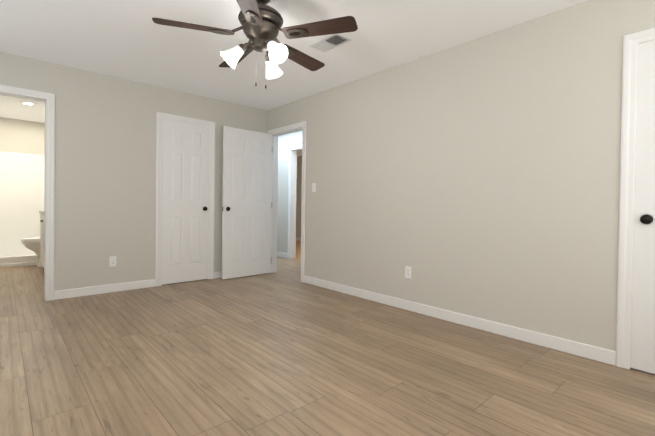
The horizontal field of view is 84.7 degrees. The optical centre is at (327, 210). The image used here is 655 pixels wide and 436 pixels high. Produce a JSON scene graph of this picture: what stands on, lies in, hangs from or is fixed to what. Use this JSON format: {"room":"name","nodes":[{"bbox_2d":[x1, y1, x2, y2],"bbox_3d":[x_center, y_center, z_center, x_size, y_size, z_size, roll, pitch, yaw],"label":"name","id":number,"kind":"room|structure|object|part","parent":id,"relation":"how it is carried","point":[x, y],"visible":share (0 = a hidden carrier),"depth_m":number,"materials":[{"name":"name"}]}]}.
{"room":"empty bedroom","nodes":[
{"label":"empty bedroom","id":0,"kind":"room"},
{"bbox_2d":[0,117,44,154],"bbox_3d":[-5.434,-0.353,6.262,1.620,2.440,0.100,0,1,-42],"label":"wall","id":1,"kind":"structure","parent":0,"point":[21,136],"depth_m":6.26,"materials":[{"name":"white paint"}]},
{"bbox_2d":[0,52,266,290],"bbox_3d":[-2.255,-0.288,4.314,3.714,2.440,0.120,0,1,-42],"label":"wall","id":2,"kind":"structure","parent":0,"point":[105,167],"depth_m":4.04,"materials":[{"name":"white paint"}]},
{"bbox_2d":[0,84,54,300],"bbox_3d":[-3.180,-0.135,3.479,0.850,2.128,0.154,0,1,-42],"label":"trim","id":3,"kind":"structure","parent":2,"relation":"attached to","point":[48,99],"depth_m":3.68,"materials":[{"name":"white wood"}]},
{"bbox_2d":[54,279,154,299],"bbox_3d":[-2.468,0.886,4.058,0.988,0.092,0.013,0,1,-42],"label":"baseboard","id":4,"kind":"structure","parent":2,"relation":"attached to","point":[77,292],"depth_m":4.01,"materials":[{"name":"white wood"}]},
{"bbox_2d":[109,256,116,266],"bbox_3d":[-2.437,0.581,4.083,0.070,0.115,0.006,0,1,-42],"label":"electrical outlet","id":5,"kind":"object","parent":2,"relation":"attached to","point":[112,260],"visible":1,"depth_m":4.08,"materials":[{"name":"white plastic"}]},
{"bbox_2d":[155,112,215,286],"bbox_3d":[-1.850,-0.131,4.673,0.750,2.128,0.138,0,1,-42],"label":"trim","id":6,"kind":"structure","parent":2,"relation":"attached to","point":[159,167],"depth_m":4.43,"materials":[{"name":"white wood"}]},
{"bbox_2d":[162,119,209,284],"bbox_3d":[-1.831,-0.101,4.646,0.622,2.050,0.093,0,1,-42],"label":"closet door","id":7,"kind":"structure","parent":2,"relation":"in","point":[185,198],"depth_m":4.62,"materials":[{"name":"white wood"}]},
{"bbox_2d":[214,271,221,278],"bbox_3d":[-1.247,0.890,5.165,0.807,0.092,0.013,0,1,-42],"label":"baseboard","id":8,"kind":"structure","parent":2,"relation":"attached to","point":[216,274],"depth_m":4.93,"materials":[{"name":"white wood"}]},
{"bbox_2d":[277,131,301,252],"bbox_3d":[-0.262,-0.285,6.429,0.120,2.440,8.000,0,1,-42],"label":"wall","id":9,"kind":"structure","parent":0,"point":[286,142],"depth_m":6.99,"materials":[{"name":"white paint"}]},
{"bbox_2d":[277,252,286,257],"bbox_3d":[-1.887,0.848,8.120,0.013,0.092,3.352,0,1,-42],"label":"baseboard","id":10,"kind":"structure","parent":9,"relation":"attached to","point":[281,254],"depth_m":7.01,"materials":[{"name":"white wood"}]},
{"bbox_2d":[287,145,301,258],"bbox_3d":[-0.395,-0.133,6.575,0.154,2.128,0.906,0,1,-42],"label":"trim","id":11,"kind":"structure","parent":9,"relation":"attached to","point":[292,179],"depth_m":6.84,"materials":[{"name":"white wood"}]},
{"bbox_2d":[0,0,586,155],"bbox_3d":[-0.612,-1.534,5.022,7.094,0.080,9.570,0,1,-42],"label":"ceiling","id":12,"kind":"structure","parent":0,"point":[131,40],"depth_m":3.10,"materials":[{"name":"white paint"}]},
{"bbox_2d":[19,101,35,104],"bbox_3d":[-4.336,-1.542,5.204,0.190,0.008,0.190,0,1,-42],"label":"recessed light","id":13,"kind":"object","parent":12,"relation":"in","point":[26,103],"visible":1,"depth_m":5.20,"materials":[{"name":"white"}]},
{"bbox_2d":[152,0,357,88],"bbox_3d":[-0.462,-1.145,2.471,1.300,0.637,1.279,0,1,-42],"label":"fan","id":14,"kind":"object","parent":12,"relation":"hanging from","point":[262,38],"depth_m":2.35,"materials":[{"name":"brown wood"}]},
{"bbox_3d":[-0.851,-1.177,2.309,0.492,0.006,0.138,1,12,-18],"label":"fan","id":15,"kind":"part","parent":14,"relation":"part of","materials":[{"name":"brown wood"}]},
{"bbox_3d":[-0.700,-1.180,2.778,0.138,0.006,0.492,-14,9,-35],"label":"fan","id":16,"kind":"part","parent":14,"relation":"part of","materials":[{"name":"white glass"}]},
{"bbox_3d":[-0.452,-1.168,2.020,0.138,0.006,0.492,13,1,0],"label":"fan","id":17,"kind":"part","parent":14,"relation":"part of","materials":[{"name":"brown wood"}]},
{"bbox_3d":[-0.207,-1.174,2.779,0.138,0.006,0.492,-13,-8,35],"label":"fan","id":18,"kind":"part","parent":14,"relation":"part of","materials":[{"name":"brown wood"}]},
{"bbox_3d":[-0.054,-1.166,2.310,0.492,0.006,0.138,1,-11,18],"label":"fan","id":19,"kind":"part","parent":14,"relation":"part of","materials":[{"name":"brown wood"}]},
{"bbox_2d":[310,34,350,51],"bbox_3d":[0.023,-1.461,3.145,0.180,0.012,0.345,0,1,-42],"label":"ceiling vent","id":20,"kind":"object","parent":12,"relation":"in","point":[330,42],"visible":1,"depth_m":3.13,"materials":[{"name":"white metal"}]},
{"bbox_2d":[296,156,301,237],"bbox_3d":[1.401,-0.281,8.004,0.100,2.440,8.100,0,1,-42],"label":"wall","id":21,"kind":"structure","parent":0,"point":[298,195],"depth_m":10.38,"materials":[{"name":"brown paint"}]},
{"bbox_2d":[0,240,654,435],"bbox_3d":[-0.646,0.970,5.051,7.094,0.050,9.570,0,1,-42],"label":"floor","id":22,"kind":"structure","parent":0,"point":[283,350],"depth_m":2.20,"materials":[{"name":"brown wood"}]},
{"bbox_2d":[0,151,44,267],"bbox_3d":[-5.061,-0.055,5.962,1.522,1.860,0.848,0,1,-42],"label":"shower","id":23,"kind":"object","parent":22,"relation":"on","point":[22,186],"visible":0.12,"depth_m":6.24,"materials":[{"name":"white"}]},
{"bbox_2d":[21,237,42,266],"bbox_3d":[-4.385,0.489,5.747,0.785,0.795,0.444,0,1,-42],"label":"toilet","id":24,"kind":"object","parent":22,"relation":"on","point":[32,243],"visible":0.25,"depth_m":5.49,"materials":[{"name":"white ceramic"}]},
{"bbox_2d":[39,211,43,267],"bbox_3d":[-3.840,0.395,5.295,0.606,1.008,0.924,0,1,-42],"label":"bathroom vanity","id":25,"kind":"object","parent":22,"relation":"on","point":[41,237],"visible":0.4,"depth_m":5.14,"materials":[{"name":"white wood"}]},
{"bbox_2d":[267,0,654,350],"bbox_3d":[0.890,-0.237,3.520,0.120,2.440,5.281,0,1,-42],"label":"wall","id":26,"kind":"structure","parent":0,"point":[479,177],"depth_m":2.95,"materials":[{"name":"white paint"}]},
{"bbox_2d":[222,126,272,278],"bbox_3d":[-1.114,-0.097,5.072,0.774,2.050,0.093,0,1,-42],"label":"hall door","id":27,"kind":"structure","parent":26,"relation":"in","point":[246,203],"depth_m":5.04,"materials":[{"name":"white wood"}]},
{"bbox_2d":[268,121,305,281],"bbox_3d":[-0.550,-0.118,5.109,0.154,2.128,0.902,0,1,-42],"label":"trim","id":28,"kind":"structure","parent":26,"relation":"attached to","point":[288,129],"depth_m":5.32,"materials":[{"name":"white wood"}]},
{"bbox_2d":[312,183,315,191],"bbox_3d":[-0.177,-0.291,4.595,0.017,0.115,0.070,0,1,-42],"label":"light switch","id":29,"kind":"object","parent":26,"relation":"attached to","point":[313,187],"visible":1,"depth_m":4.59,"materials":[{"name":"white plastic"}]},
{"bbox_2d":[405,266,410,278],"bbox_3d":[0.792,0.610,3.530,0.006,0.115,0.070,0,1,-42],"label":"electrical outlet","id":30,"kind":"object","parent":26,"relation":"attached to","point":[407,271],"visible":1,"depth_m":3.53,"materials":[{"name":"white plastic"}]},
{"bbox_2d":[304,276,615,365],"bbox_3d":[0.781,0.935,3.538,0.013,0.092,3.251,0,1,-42],"label":"baseboard","id":31,"kind":"structure","parent":26,"relation":"attached to","point":[603,355],"depth_m":2.96,"materials":[{"name":"white wood"}]},
{"bbox_2d":[616,28,654,368],"bbox_3d":[2.238,-0.046,2.032,0.154,2.128,0.902,0,1,-42],"label":"door frame","id":32,"kind":"structure","parent":26,"relation":"attached to","point":[632,41],"depth_m":2.29,"materials":[{"name":"white wood"}]},
{"bbox_2d":[630,40,654,373],"bbox_3d":[2.211,-0.017,2.002,0.093,2.050,0.774,0,1,-42],"label":"door","id":33,"kind":"structure","parent":26,"relation":"in","point":[643,324],"depth_m":2.24,"materials":[{"name":"white wood"}]}
]}

